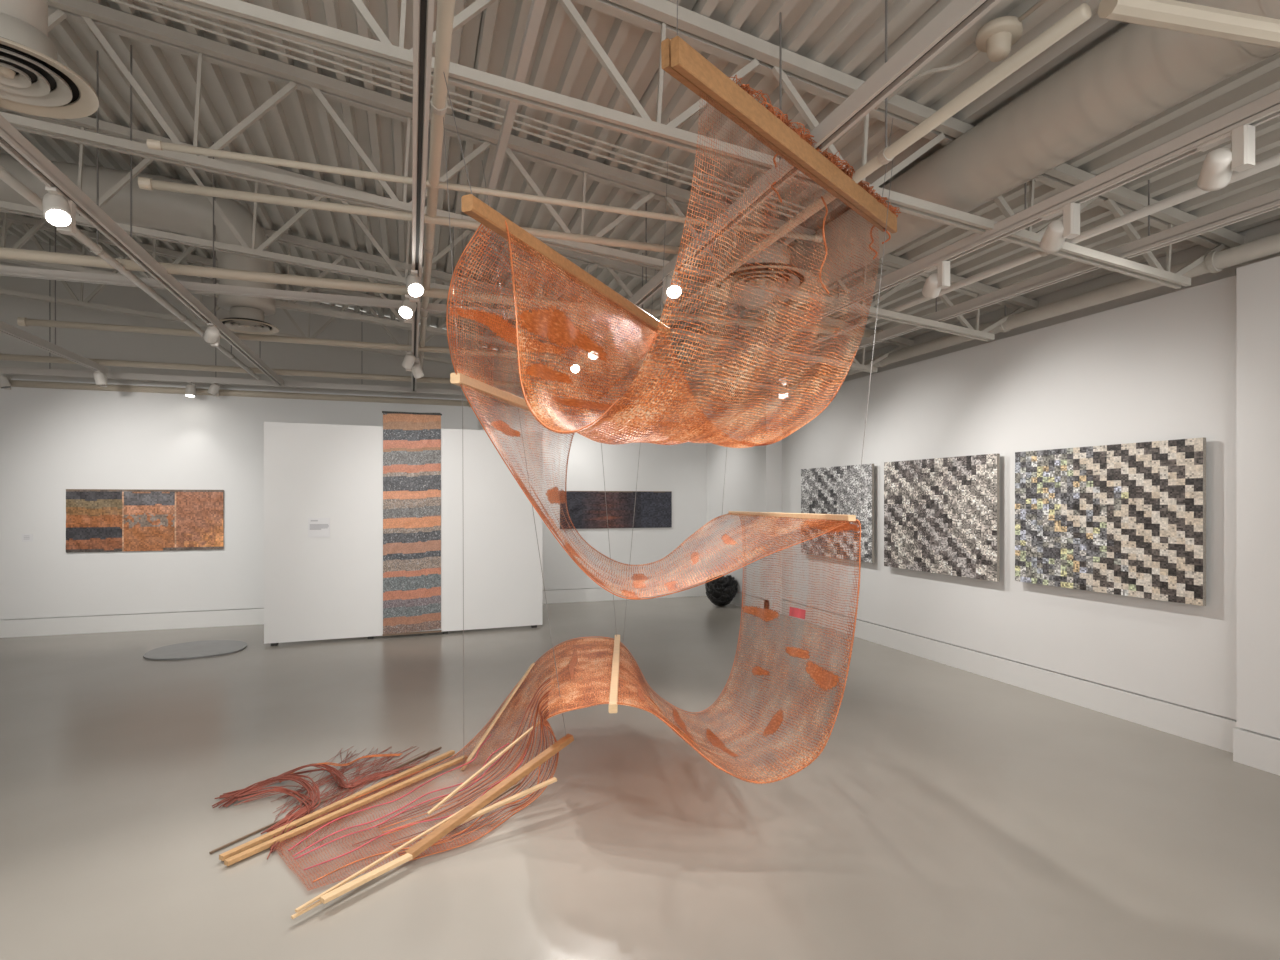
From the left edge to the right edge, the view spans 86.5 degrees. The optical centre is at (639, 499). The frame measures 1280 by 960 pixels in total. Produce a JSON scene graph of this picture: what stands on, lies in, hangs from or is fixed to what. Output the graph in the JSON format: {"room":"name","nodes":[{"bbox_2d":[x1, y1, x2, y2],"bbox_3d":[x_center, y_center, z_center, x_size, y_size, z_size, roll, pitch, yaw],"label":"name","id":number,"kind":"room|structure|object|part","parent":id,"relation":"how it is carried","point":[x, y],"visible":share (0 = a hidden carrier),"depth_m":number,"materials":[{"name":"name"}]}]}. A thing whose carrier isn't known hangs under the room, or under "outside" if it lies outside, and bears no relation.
{"room":"museum","nodes":[
{"label":"museum","id":0,"kind":"room"},
{"bbox_2d":[0,378,477,619],"bbox_3d":[-5.251,0.090,8.699,6.200,3.020,0.120,0,0,-19],"label":"wall","id":1,"kind":"structure","parent":0,"point":[53,441],"depth_m":8.33,"materials":[{"name":"white paint"}]},
{"bbox_2d":[22,534,32,541],"bbox_3d":[-7.189,0.443,7.979,0.104,0.090,0.008,0,0,-19],"label":"wall label","id":2,"kind":"object","parent":1,"relation":"attached to","point":[25,537],"visible":1,"depth_m":7.98,"materials":[{"name":"paper"}]},
{"bbox_2d":[0,608,263,637],"bbox_3d":[-5.236,1.500,8.655,6.200,0.200,0.052,0,0,-19],"label":"baseboard","id":3,"kind":"structure","parent":1,"relation":"attached to","point":[215,618],"depth_m":8.29,"materials":[{"name":"white paint"}]},
{"bbox_2d":[66,489,223,552],"bbox_3d":[-6.049,0.248,8.348,1.638,0.754,0.031,0,0,-19],"label":"tapestry","id":4,"kind":"object","parent":1,"relation":"attached to","point":[97,520],"visible":1,"depth_m":8.33,"materials":[{"name":"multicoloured fabric"}]},
{"bbox_3d":[-6.050,-0.120,8.351,1.638,0.018,0.020,0,0,-19],"label":"hanging rod","id":5,"kind":"part","parent":4,"relation":"part of","materials":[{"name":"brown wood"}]},
{"bbox_2d":[9,380,472,406],"bbox_3d":[-5.278,-1.360,8.623,6.150,0.100,0.100,0,0,-19],"label":"pipe","id":6,"kind":"object","parent":1,"relation":"attached to","point":[14,383],"visible":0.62,"depth_m":8.66,"materials":[{"name":"metal"}]},
{"bbox_2d":[0,374,12,389],"bbox_3d":[-7.344,-1.363,7.873,0.127,0.155,0.178,0,0,-19],"label":"lamp","id":7,"kind":"object","parent":6,"relation":"attached to","point":[5,383],"visible":1,"depth_m":7.82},
{"bbox_2d":[0,234,477,399],"bbox_3d":[-5.264,-2.329,8.737,6.200,1.819,0.080,0,0,-19],"label":"wall","id":8,"kind":"structure","parent":0,"point":[91,344],"depth_m":8.51,"materials":[{"name":"paint"}]},
{"bbox_2d":[0,354,697,395],"bbox_3d":[-3.559,-1.530,8.375,9.250,0.088,0.088,0,0,-19],"label":"pipe","id":9,"kind":"object","parent":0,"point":[9,357],"visible":0.65,"depth_m":7.95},
{"bbox_2d":[17,317,759,374],"bbox_3d":[-1.953,-1.530,6.963,7.106,0.075,0.075,0,0,-19],"label":"pipe","id":10,"kind":"object","parent":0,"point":[21,321],"visible":0.64,"depth_m":6.45,"materials":[{"name":"metal"}]},
{"bbox_2d":[478,405,706,589],"bbox_3d":[-0.699,0.090,10.833,3.790,3.020,0.120,0,0,-19],"label":"wall","id":11,"kind":"structure","parent":0,"point":[681,469],"depth_m":10.91,"materials":[{"name":"white paint"}]},
{"bbox_2d":[560,491,671,528],"bbox_3d":[-0.364,0.155,10.864,1.857,0.592,0.031,0,0,-19],"label":"tapestry","id":12,"kind":"object","parent":11,"relation":"attached to","point":[586,509],"visible":0.94,"depth_m":10.86,"materials":[{"name":"black fabric"}]},
{"bbox_3d":[-0.365,-0.132,10.867,1.857,0.018,0.020,0,0,-19],"label":"hanging rod","id":13,"kind":"part","parent":12,"relation":"part of","materials":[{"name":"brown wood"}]},
{"bbox_2d":[542,584,705,603],"bbox_3d":[-0.684,1.500,10.790,3.790,0.200,0.052,0,0,-19],"label":"baseboard","id":14,"kind":"structure","parent":11,"relation":"attached to","point":[589,594],"depth_m":10.76,"materials":[{"name":"white paint"}]},
{"bbox_2d":[478,347,711,414],"bbox_3d":[-0.570,-1.874,10.919,4.090,0.908,0.080,0,0,-19],"label":"wall","id":15,"kind":"structure","parent":0,"point":[503,358],"depth_m":10.42,"materials":[{"name":"paint"}]},
{"bbox_2d":[0,596,1279,959],"bbox_3d":[-1.372,1.660,3.511,10.840,0.120,13.930,0,0,-19],"label":"floor","id":16,"kind":"structure","parent":0,"point":[945,812],"depth_m":3.44,"materials":[{"name":"concrete"}]},
{"bbox_2d":[143,640,246,659],"bbox_3d":[-4.710,1.591,7.253,0.910,0.015,0.897,0,0,-19],"label":"disc","id":17,"kind":"object","parent":16,"relation":"on","point":[209,648],"visible":1,"depth_m":7.16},
{"bbox_2d":[291,900,321,918],"bbox_3d":[-1.144,1.570,2.821,0.013,0.010,0.622,0,0,32],"label":"wooden slat","id":18,"kind":"object","parent":16,"relation":"on","point":[314,905],"visible":0.35,"depth_m":2.60,"materials":[{"name":"brown wood"}]},
{"bbox_2d":[209,747,441,853],"bbox_3d":[-1.609,1.591,3.718,0.010,0.010,1.463,0,0,27],"label":"wooden slat","id":19,"kind":"object","parent":16,"relation":"on","point":[436,749],"visible":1,"depth_m":3.33,"materials":[{"name":"brown wood"}]},
{"bbox_2d":[212,746,439,858],"bbox_3d":[-1.774,1.565,3.755,0.889,0.062,1.421,0,0,14],"label":"fringe","id":20,"kind":"object","parent":16,"relation":"on","point":[307,808],"visible":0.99,"depth_m":3.73,"materials":[{"name":"red fabric"}]},
{"bbox_2d":[219,750,454,860],"bbox_3d":[-1.509,1.578,3.628,0.030,0.022,1.430,0,0,28],"label":"wooden slat","id":21,"kind":"object","parent":16,"relation":"on","point":[309,817],"visible":1,"depth_m":3.45,"materials":[{"name":"brown wood"}]},
{"bbox_2d":[224,755,467,865],"bbox_3d":[-1.434,1.578,3.566,0.030,0.022,1.422,0,0,31],"label":"wooden slat","id":22,"kind":"object","parent":16,"relation":"on","point":[229,861],"visible":0.88,"depth_m":3.40,"materials":[{"name":"brown wood"}]},
{"bbox_2d":[320,853,412,903],"bbox_3d":[-1.116,1.550,2.796,0.035,0.018,0.401,0,0,35],"label":"wooden slat","id":23,"kind":"object","parent":16,"relation":"on","point":[371,875],"visible":1,"depth_m":2.78,"materials":[{"name":"brown wood"}]},
{"bbox_2d":[295,806,466,912],"bbox_3d":[-1.079,1.550,3.005,0.013,0.010,0.982,0,0,26],"label":"wooden slat","id":24,"kind":"object","parent":16,"relation":"on","point":[366,868],"visible":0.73,"depth_m":2.89,"materials":[{"name":"brown wood"}]},
{"bbox_2d":[264,422,541,645],"bbox_3d":[-2.684,0.375,8.033,3.084,2.450,0.140,0,0,-22],"label":"wall","id":25,"kind":"structure","parent":16,"relation":"on","point":[316,588],"depth_m":7.77,"materials":[{"name":"white paint"}]},
{"bbox_2d":[308,518,329,537],"bbox_3d":[-3.585,0.308,7.594,0.223,0.217,0.014,0,0,-22],"label":"text panel","id":26,"kind":"object","parent":25,"relation":"attached to","point":[317,527],"visible":1,"depth_m":7.59,"materials":[{"name":"paper"}]},
{"bbox_2d":[382,411,441,635],"bbox_3d":[-2.668,0.265,7.970,0.663,2.600,0.074,0,0,-22],"label":"wall hanging","id":27,"kind":"object","parent":25,"relation":"hanging from","point":[411,440],"visible":1,"depth_m":7.95,"materials":[{"name":"multicoloured fabric"}]},
{"bbox_3d":[-2.659,-1.013,7.946,0.663,0.020,0.022,0,0,-22],"label":"hanging rod","id":28,"kind":"part","parent":27,"relation":"part of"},
{"bbox_3d":[-2.659,1.555,7.945,0.653,0.020,0.020,0,0,-22],"label":"hanging rod","id":29,"kind":"part","parent":27,"relation":"part of","materials":[{"name":"brown wood"}]},
{"bbox_2d":[705,574,737,605],"bbox_3d":[1.227,1.358,10.273,0.492,0.484,0.484,0,0,9],"label":"sculpture","id":30,"kind":"object","parent":16,"relation":"on","point":[721,591],"visible":0.89,"depth_m":10.10,"materials":[{"name":"black plastic"}]},
{"bbox_2d":[0,0,1279,395],"bbox_3d":[-1.385,-2.545,3.506,10.814,1.736,13.930,0,0,-19],"label":"ceiling","id":31,"kind":"structure","parent":0,"point":[845,36],"depth_m":4.24,"materials":[{"name":"paint"}]},
{"bbox_2d":[0,0,47,36],"bbox_3d":[-2.350,-2.124,2.494,0.274,0.826,0.274,0,0,-19],"label":"air duct","id":32,"kind":"object","parent":31,"relation":"hanging from","point":[34,13],"visible":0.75,"depth_m":2.47,"materials":[{"name":"metal"}]},
{"bbox_2d":[0,12,98,118],"bbox_3d":[-2.331,-1.632,2.500,0.536,0.161,0.536,0,0,-19],"label":"diffuser","id":33,"kind":"object","parent":32,"relation":"attached to","point":[33,81],"visible":1,"depth_m":2.55,"materials":[{"name":"paint"}]},
{"bbox_2d":[0,226,108,373],"bbox_3d":[-4.771,-2.176,3.828,0.058,1.479,8.300,0,0,-19],"label":"track","id":34,"kind":"object","parent":31,"relation":"hanging from","point":[5,328],"visible":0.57,"depth_m":6.58,"materials":[{"name":"metal"}]},
{"bbox_3d":[-4.771,-1.472,3.828,0.058,0.071,8.300,0,0,-19],"label":"rail","id":35,"kind":"part","parent":34,"relation":"part of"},
{"bbox_3d":[-5.725,-2.208,6.659,0.009,1.415,0.010,0,0,-19],"label":"hanger rod","id":36,"kind":"part","parent":34,"relation":"part of","materials":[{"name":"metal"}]},
{"bbox_2d":[93,370,106,386],"bbox_3d":[-6.051,-1.362,7.639,0.112,0.157,0.184,0,0,-19],"label":"lamp","id":37,"kind":"object","parent":34,"relation":"attached to","point":[100,377],"visible":1,"depth_m":7.59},
{"bbox_2d":[0,51,259,379],"bbox_3d":[-3.315,-2.082,4.265,0.059,1.220,8.600,0,0,-19],"label":"track","id":38,"kind":"object","parent":31,"relation":"hanging from","point":[8,178],"visible":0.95,"depth_m":4.08,"materials":[{"name":"metal"}]},
{"bbox_3d":[-3.251,-2.108,4.076,0.009,1.168,0.010,0,0,-19],"label":"hanger rod","id":39,"kind":"part","parent":38,"relation":"part of","materials":[{"name":"metal"}]},
{"bbox_2d":[0,154,275,315],"bbox_3d":[-5.137,-2.188,5.340,4.072,1.061,0.436,0,0,-19],"label":"air duct","id":40,"kind":"object","parent":31,"relation":"hanging from","point":[191,215],"visible":0.56,"depth_m":5.61,"materials":[{"name":"metal"}]},
{"bbox_2d":[219,307,278,334],"bbox_3d":[-3.418,-1.573,5.919,0.490,0.147,0.490,0,0,-19],"label":"diffuser","id":41,"kind":"object","parent":40,"relation":"attached to","point":[247,320],"visible":0.98,"depth_m":5.86,"materials":[{"name":"paint"}]},
{"bbox_2d":[0,45,283,385],"bbox_3d":[-3.089,-2.047,4.315,0.058,1.222,8.950,0,0,-19],"label":"track","id":42,"kind":"object","parent":31,"relation":"hanging from","point":[12,140],"visible":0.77,"depth_m":3.78,"materials":[{"name":"metal"}]},
{"bbox_2d":[42,186,75,234],"bbox_3d":[-2.738,-1.360,3.201,0.113,0.158,0.196,0,0,-35],"label":"lamp","id":43,"kind":"object","parent":42,"relation":"attached to","point":[59,211],"visible":1,"depth_m":3.16,"materials":[{"name":"white"}]},
{"bbox_3d":[-2.974,-2.079,3.976,0.009,1.158,0.010,0,0,-19],"label":"hanger rod","id":44,"kind":"part","parent":42,"relation":"part of","materials":[{"name":"metal"}]},
{"bbox_2d":[203,323,219,346],"bbox_3d":[-3.530,-1.362,5.603,0.117,0.154,0.200,0,0,-33],"label":"lamp","id":45,"kind":"object","parent":42,"relation":"attached to","point":[211,335],"visible":1,"depth_m":5.56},
{"bbox_3d":[-3.546,-2.079,5.672,0.009,1.158,0.010,0,0,-19],"label":"hanger rod","id":46,"kind":"part","parent":42,"relation":"part of","materials":[{"name":"metal"}]},
{"bbox_2d":[0,142,595,324],"bbox_3d":[-3.626,-2.331,4.844,6.820,1.606,0.050,0,0,-19],"label":"track","id":47,"kind":"object","parent":31,"relation":"hanging from","point":[14,271],"visible":0.82,"depth_m":5.03,"materials":[{"name":"metal"}]},
{"bbox_3d":[-3.141,-2.106,5.008,0.009,1.054,0.010,0,0,-19],"label":"hanger rod","id":48,"kind":"part","parent":47,"relation":"part of","materials":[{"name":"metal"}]},
{"bbox_3d":[-3.626,-1.556,4.844,6.820,0.057,0.050,0,0,-19],"label":"rail","id":49,"kind":"part","parent":47,"relation":"part of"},
{"bbox_3d":[-1.525,-1.980,5.552,0.009,0.803,0.010,0,0,-19],"label":"hanger rod","id":50,"kind":"part","parent":47,"relation":"part of","materials":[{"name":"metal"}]},
{"bbox_2d":[0,239,681,405],"bbox_3d":[-3.328,-2.223,9.020,8.350,1.574,0.058,0,0,-19],"label":"track","id":51,"kind":"object","parent":31,"relation":"hanging from","point":[3,370],"visible":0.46,"depth_m":8.40,"materials":[{"name":"metal"}]},
{"bbox_3d":[-6.809,-2.255,7.847,0.009,1.510,0.010,0,0,-19],"label":"hanger rod","id":52,"kind":"part","parent":51,"relation":"part of","materials":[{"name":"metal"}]},
{"bbox_2d":[185,381,195,396],"bbox_3d":[-5.494,-1.351,8.320,0.104,0.176,0.178,0,0,-19],"label":"lamp","id":53,"kind":"object","parent":51,"relation":"attached to","point":[190,391],"visible":1,"depth_m":8.26,"materials":[{"name":"white"}]},
{"bbox_2d":[207,382,219,396],"bbox_3d":[-5.258,-1.361,8.400,0.142,0.158,0.178,0,0,-19],"label":"lamp","id":54,"kind":"object","parent":51,"relation":"attached to","point":[214,388],"visible":1,"depth_m":8.34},
{"bbox_3d":[-3.328,-1.472,9.020,8.350,0.071,0.058,0,0,-19],"label":"rail","id":55,"kind":"part","parent":51,"relation":"part of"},
{"bbox_2d":[0,212,754,407],"bbox_3d":[-2.980,-2.268,8.441,10.349,1.871,0.135,0,0,-19],"label":"joist","id":56,"kind":"object","parent":31,"relation":"hanging from","point":[27,222],"visible":0.38,"depth_m":7.71,"materials":[{"name":"paint"}]},
{"bbox_2d":[0,212,830,393],"bbox_3d":[-2.501,-2.268,7.019,10.349,1.871,0.135,0,0,-19],"label":"joist","id":57,"kind":"object","parent":31,"relation":"hanging from","point":[357,257],"visible":0.38,"depth_m":6.87,"materials":[{"name":"paint"}]},
{"bbox_2d":[411,0,433,391],"bbox_3d":[-1.539,-1.931,4.679,0.058,0.989,9.250,0,0,-19],"label":"track","id":58,"kind":"object","parent":31,"relation":"hanging from","point":[423,10],"visible":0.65,"depth_m":2.59,"materials":[{"name":"metal"}]},
{"bbox_2d":[398,295,416,322],"bbox_3d":[-1.650,-1.360,4.845,0.108,0.158,0.198,0,0,-4],"label":"lamp","id":59,"kind":"object","parent":58,"relation":"attached to","point":[407,309],"visible":0.94,"depth_m":4.79,"materials":[{"name":"white"}]},
{"bbox_2d":[402,352,414,370],"bbox_3d":[-2.282,-1.360,6.688,0.114,0.158,0.194,0,0,-32],"label":"lamp","id":60,"kind":"object","parent":58,"relation":"attached to","point":[409,359],"visible":1,"depth_m":6.64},
{"bbox_2d":[405,270,423,302],"bbox_3d":[-1.433,-1.360,4.327,0.114,0.158,0.197,0,0,-19],"label":"lamp","id":61,"kind":"object","parent":58,"relation":"attached to","point":[415,289],"visible":1,"depth_m":4.27,"materials":[{"name":"white"}]},
{"bbox_2d":[412,358,423,378],"bbox_3d":[-2.275,-1.340,6.969,0.118,0.198,0.193,0,0,-4],"label":"lamp","id":62,"kind":"object","parent":58,"relation":"attached to","point":[417,371],"visible":0.9,"depth_m":6.91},
{"bbox_2d":[138,177,704,257],"bbox_3d":[-1.008,-1.530,3.754,2.964,0.055,0.055,0,0,-19],"label":"pipe","id":63,"kind":"object","parent":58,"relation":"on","point":[144,183],"visible":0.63,"depth_m":3.59,"materials":[{"name":"metal"}]},
{"bbox_2d":[0,247,882,336],"bbox_3d":[-2.245,-1.530,4.787,9.450,0.088,0.088,0,0,-19],"label":"pipe","id":64,"kind":"object","parent":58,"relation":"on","point":[5,253],"visible":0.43,"depth_m":4.73,"materials":[{"name":"metal"}]},
{"bbox_2d":[418,0,454,369],"bbox_3d":[-1.385,-1.972,4.440,0.063,0.886,8.700,0,0,-19],"label":"ceiling pipe","id":65,"kind":"object","parent":31,"relation":"hanging from","point":[445,8],"visible":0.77,"depth_m":2.83,"materials":[{"name":"metal"}]},
{"bbox_3d":[-1.305,-2.000,4.203,0.009,0.829,0.010,0,0,-19],"label":"hanger rod","id":66,"kind":"part","parent":65,"relation":"part of","materials":[{"name":"metal"}]},
{"bbox_2d":[147,139,822,242],"bbox_3d":[-0.533,-1.550,3.499,3.390,0.040,0.040,0,0,-19],"label":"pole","id":67,"kind":"object","parent":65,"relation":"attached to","point":[151,143],"visible":0.91,"depth_m":3.34,"materials":[{"name":"metal"}]},
{"bbox_2d":[109,0,792,217],"bbox_3d":[-2.598,-2.528,3.483,7.902,1.176,0.016,0,0,-19],"label":"conduit","id":68,"kind":"object","parent":31,"relation":"attached to","point":[115,1],"visible":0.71,"depth_m":3.87,"materials":[{"name":"metal"}]},
{"bbox_2d":[0,107,913,372],"bbox_3d":[-2.022,-2.268,5.597,10.349,1.871,0.135,0,0,-19],"label":"joist","id":69,"kind":"object","parent":31,"relation":"hanging from","point":[85,123],"visible":0.52,"depth_m":5.39,"materials":[{"name":"paint"}]},
{"bbox_2d":[136,0,798,213],"bbox_3d":[-2.582,-2.543,3.436,7.902,1.176,0.016,0,0,-19],"label":"conduit","id":70,"kind":"object","parent":31,"relation":"attached to","point":[142,1],"visible":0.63,"depth_m":3.84,"materials":[{"name":"metal"}]},
{"bbox_2d":[483,0,546,206],"bbox_3d":[-0.659,-2.057,3.524,0.045,0.050,2.700,0,0,-19],"label":"strut","id":71,"kind":"object","parent":31,"relation":"attached to","point":[537,7],"visible":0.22,"depth_m":3.27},
{"bbox_2d":[0,0,1038,341],"bbox_3d":[-1.543,-2.268,4.176,10.349,1.871,0.135,0,0,-19],"label":"joist","id":72,"kind":"object","parent":31,"relation":"hanging from","point":[96,16],"visible":0.75,"depth_m":4.11,"materials":[{"name":"paint"}]},
{"bbox_2d":[236,24,806,208],"bbox_3d":[-2.566,-2.558,3.388,7.902,1.176,0.016,0,0,-19],"label":"conduit","id":73,"kind":"object","parent":31,"relation":"attached to","point":[282,38],"visible":0.73,"depth_m":4.01,"materials":[{"name":"metal"}]},
{"bbox_2d":[274,0,900,890],"bbox_3d":[-0.006,-0.329,3.701,2.559,3.874,3.035,0,0,33],"label":"sculpture","id":74,"kind":"object","parent":31,"relation":"hanging from","point":[679,59],"depth_m":3.14,"materials":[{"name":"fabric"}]},
{"bbox_3d":[-0.813,1.418,3.650,0.014,0.269,0.762,0,0,38],"label":"wooden slat","id":75,"kind":"part","parent":74,"relation":"part of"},
{"bbox_3d":[-0.692,1.411,3.300,0.922,0.329,0.045,0,0,-45],"label":"wooden slat","id":76,"kind":"part","parent":74,"relation":"part of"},
{"bbox_3d":[-0.771,1.535,3.440,0.010,0.084,0.421,0,0,40],"label":"wooden slat","id":77,"kind":"part","parent":74,"relation":"part of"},
{"bbox_3d":[-0.686,1.516,3.405,0.584,0.126,0.028,0,0,-32],"label":"wooden slat","id":78,"kind":"part","parent":74,"relation":"part of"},
{"bbox_2d":[151,0,1243,288],"bbox_3d":[-1.065,-2.268,2.754,10.349,1.871,0.135,0,0,-19],"label":"joist","id":79,"kind":"object","parent":31,"relation":"hanging from","point":[703,33],"visible":0.74,"depth_m":3.21,"materials":[{"name":"paint"}]},
{"bbox_2d":[528,0,1000,396],"bbox_3d":[-0.074,-1.817,5.172,0.058,0.762,9.250,0,0,-19],"label":"track","id":80,"kind":"object","parent":31,"relation":"hanging from","point":[958,16],"visible":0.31,"depth_m":2.51,"materials":[{"name":"metal"}]},
{"bbox_2d":[570,357,579,374],"bbox_3d":[-0.659,-1.361,6.921,0.104,0.157,0.199,0,0,-7],"label":"lamp","id":81,"kind":"object","parent":80,"relation":"attached to","point":[578,357],"visible":0.22,"depth_m":6.86,"materials":[{"name":"white"}]},
{"bbox_3d":[0.044,-1.849,4.821,0.009,0.698,0.010,0,0,-19],"label":"hanger rod","id":82,"kind":"part","parent":80,"relation":"part of","materials":[{"name":"metal"}]},
{"bbox_2d":[663,271,681,302],"bbox_3d":[0.201,-1.360,4.345,0.110,0.158,0.196,0,0,-19],"label":"lamp","id":83,"kind":"object","parent":80,"relation":"attached to","point":[667,280],"visible":0.63,"depth_m":4.30,"materials":[{"name":"white"}]},
{"bbox_3d":[0.634,-1.849,3.068,0.009,0.698,0.010,0,0,-19],"label":"hanger rod","id":84,"kind":"part","parent":80,"relation":"part of","materials":[{"name":"metal"}]},
{"bbox_2d":[620,0,1091,348],"bbox_3d":[0.581,-1.790,4.258,0.059,0.718,4.700,0,0,-19],"label":"track","id":85,"kind":"object","parent":31,"relation":"hanging from","point":[1082,13],"visible":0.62,"depth_m":2.60,"materials":[{"name":"metal"}]},
{"bbox_3d":[1.044,-1.817,2.884,0.009,0.665,0.010,0,0,-19],"label":"hanger rod","id":86,"kind":"part","parent":85,"relation":"part of","materials":[{"name":"metal"}]},
{"bbox_2d":[833,0,1046,144],"bbox_3d":[1.494,-1.999,3.091,0.183,0.151,2.305,0,0,-24],"label":"detector","id":87,"kind":"object","parent":31,"relation":"attached to","point":[995,38],"visible":0.94,"depth_m":2.92,"materials":[{"name":"paint"}]},
{"bbox_2d":[644,89,1279,392],"bbox_3d":[1.376,-1.709,5.502,0.078,0.545,8.350,0,0,-19],"label":"track","id":88,"kind":"object","parent":31,"relation":"hanging from","point":[1266,108],"visible":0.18,"depth_m":3.30,"materials":[{"name":"metal"}]},
{"bbox_2d":[922,261,949,298],"bbox_3d":[1.810,-1.345,4.171,0.117,0.189,0.194,0,0,-1],"label":"lamp","id":89,"kind":"object","parent":88,"relation":"attached to","point":[935,282],"visible":1,"depth_m":4.12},
{"bbox_3d":[2.049,-1.741,3.614,0.009,0.482,0.010,0,0,-19],"label":"hanger rod","id":90,"kind":"part","parent":88,"relation":"part of","materials":[{"name":"metal"}]},
{"bbox_2d":[1040,202,1079,252],"bbox_3d":[2.077,-1.344,3.377,0.121,0.190,0.195,0,0,0],"label":"lamp","id":91,"kind":"object","parent":88,"relation":"attached to","point":[1053,239],"visible":1,"depth_m":3.33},
{"bbox_2d":[1197,124,1254,190],"bbox_3d":[2.305,-1.342,2.696,0.134,0.194,0.196,0,0,4],"label":"lamp","id":92,"kind":"object","parent":88,"relation":"attached to","point":[1218,166],"visible":1,"depth_m":2.66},
{"bbox_2d":[697,153,1279,388],"bbox_3d":[2.010,-1.685,5.373,0.059,0.426,7.700,0,0,-19],"label":"ceiling pipe","id":93,"kind":"object","parent":31,"relation":"hanging from","point":[1272,161],"visible":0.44,"depth_m":3.83,"materials":[{"name":"metal"}]},
{"bbox_2d":[705,180,1279,399],"bbox_3d":[2.286,-1.638,5.808,0.058,0.403,8.350,0,0,-19],"label":"track","id":94,"kind":"object","parent":31,"relation":"hanging from","point":[1270,201],"visible":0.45,"depth_m":4.28,"materials":[{"name":"metal"}]},
{"bbox_3d":[2.925,-1.669,3.909,0.009,0.339,0.010,0,0,-19],"label":"hanger rod","id":95,"kind":"part","parent":94,"relation":"part of","materials":[{"name":"metal"}]},
{"bbox_2d":[725,0,1279,307],"bbox_3d":[1.864,-1.702,2.731,0.894,0.562,5.987,0,0,-19],"label":"air duct","id":96,"kind":"object","parent":31,"relation":"hanging from","point":[1139,73],"visible":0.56,"depth_m":3.06,"materials":[{"name":"metal"}]},
{"bbox_2d":[706,242,816,300],"bbox_3d":[0.865,-1.662,4.900,0.800,0.240,0.800,0,0,-19],"label":"diffuser","id":97,"kind":"object","parent":96,"relation":"attached to","point":[779,252],"visible":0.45,"depth_m":4.76,"materials":[{"name":"paint"}]},
{"bbox_2d":[778,233,1279,392],"bbox_3d":[3.177,-1.579,5.607,0.134,0.290,7.800,0,0,-19],"label":"track","id":98,"kind":"object","parent":31,"relation":"hanging from","point":[1216,261],"visible":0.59,"depth_m":5.03,"materials":[{"name":"metal"}]},
{"bbox_2d":[1097,0,1279,47],"bbox_3d":[2.103,-1.501,2.200,1.454,0.109,0.072,0,0,-14],"label":"fluorescent light fixture","id":99,"kind":"object","parent":31,"relation":"hanging from","point":[1174,15],"visible":1,"depth_m":2.08,"materials":[{"name":"metal"}]},
{"bbox_2d":[707,398,783,599],"bbox_3d":[1.626,0.090,10.493,0.400,3.020,2.010,0,0,-19],"label":"wall","id":100,"kind":"structure","parent":0,"point":[752,475],"depth_m":10.00,"materials":[{"name":"white paint"}]},
{"bbox_2d":[706,592,768,608],"bbox_3d":[1.452,1.500,10.428,0.052,0.200,2.022,0,0,-19],"label":"baseboard","id":101,"kind":"structure","parent":100,"relation":"attached to","point":[737,600],"depth_m":10.00,"materials":[{"name":"white paint"}]},
{"bbox_2d":[764,600,781,613],"bbox_3d":[1.866,1.500,9.528,0.262,0.200,0.052,0,0,-19],"label":"step","id":102,"kind":"structure","parent":100,"relation":"attached to","point":[770,602],"depth_m":9.51,"materials":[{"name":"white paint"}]},
{"bbox_2d":[712,376,778,412],"bbox_3d":[1.579,-1.588,10.477,0.100,0.336,2.010,0,0,-19],"label":"track light","id":103,"kind":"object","parent":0,"point":[763,391],"depth_m":10.06,"materials":[{"name":"paint"}]},
{"bbox_2d":[782,275,1236,719],"bbox_3d":[2.951,0.090,6.903,0.120,3.020,5.640,0,0,-19],"label":"wall","id":104,"kind":"structure","parent":0,"point":[1164,367],"depth_m":5.48,"materials":[{"name":"white paint"}]},
{"bbox_2d":[801,464,873,562],"bbox_3d":[2.385,0.148,8.273,0.078,1.104,1.455,0,0,-19],"label":"picture","id":105,"kind":"object","parent":104,"relation":"attached to","point":[826,490],"visible":0.76,"depth_m":8.07,"materials":[{"name":"paper"}]},
{"bbox_2d":[884,453,999,581],"bbox_3d":[2.922,0.154,6.680,0.078,1.124,1.502,0,0,-19],"label":"picture","id":106,"kind":"object","parent":104,"relation":"attached to","point":[942,515],"visible":1,"depth_m":6.54,"materials":[{"name":"paper"}]},
{"bbox_2d":[782,600,1237,752],"bbox_3d":[2.908,1.500,6.888,0.052,0.200,5.640,0,0,-19],"label":"baseboard","id":107,"kind":"structure","parent":104,"relation":"attached to","point":[1216,731],"depth_m":5.44,"materials":[{"name":"white paint"}]},
{"bbox_2d":[1015,438,1205,605],"bbox_3d":[3.452,0.141,5.105,0.078,1.093,1.448,0,0,-19],"label":"picture","id":108,"kind":"object","parent":104,"relation":"attached to","point":[1129,519],"visible":1,"depth_m":4.94,"materials":[{"name":"paper"}]},
{"bbox_2d":[788,219,1279,396],"bbox_3d":[3.991,-1.570,4.098,0.100,0.299,11.620,0,0,-19],"label":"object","id":109,"kind":"structure","parent":0,"point":[1271,228],"depth_m":5.42,"materials":[{"name":"paint"}]},
{"bbox_2d":[1237,256,1279,738],"bbox_3d":[4.749,0.090,1.378,0.300,3.020,5.980,0,0,-19],"label":"wall","id":110,"kind":"structure","parent":0,"point":[1258,283],"depth_m":4.06,"materials":[{"name":"white paint"}]},
{"bbox_2d":[1233,727,1279,775],"bbox_3d":[4.618,1.500,1.340,0.052,0.200,5.992,0,0,-19],"label":"baseboard","id":111,"kind":"structure","parent":110,"relation":"attached to","point":[1253,749],"depth_m":4.05,"materials":[{"name":"white paint"}]}
]}

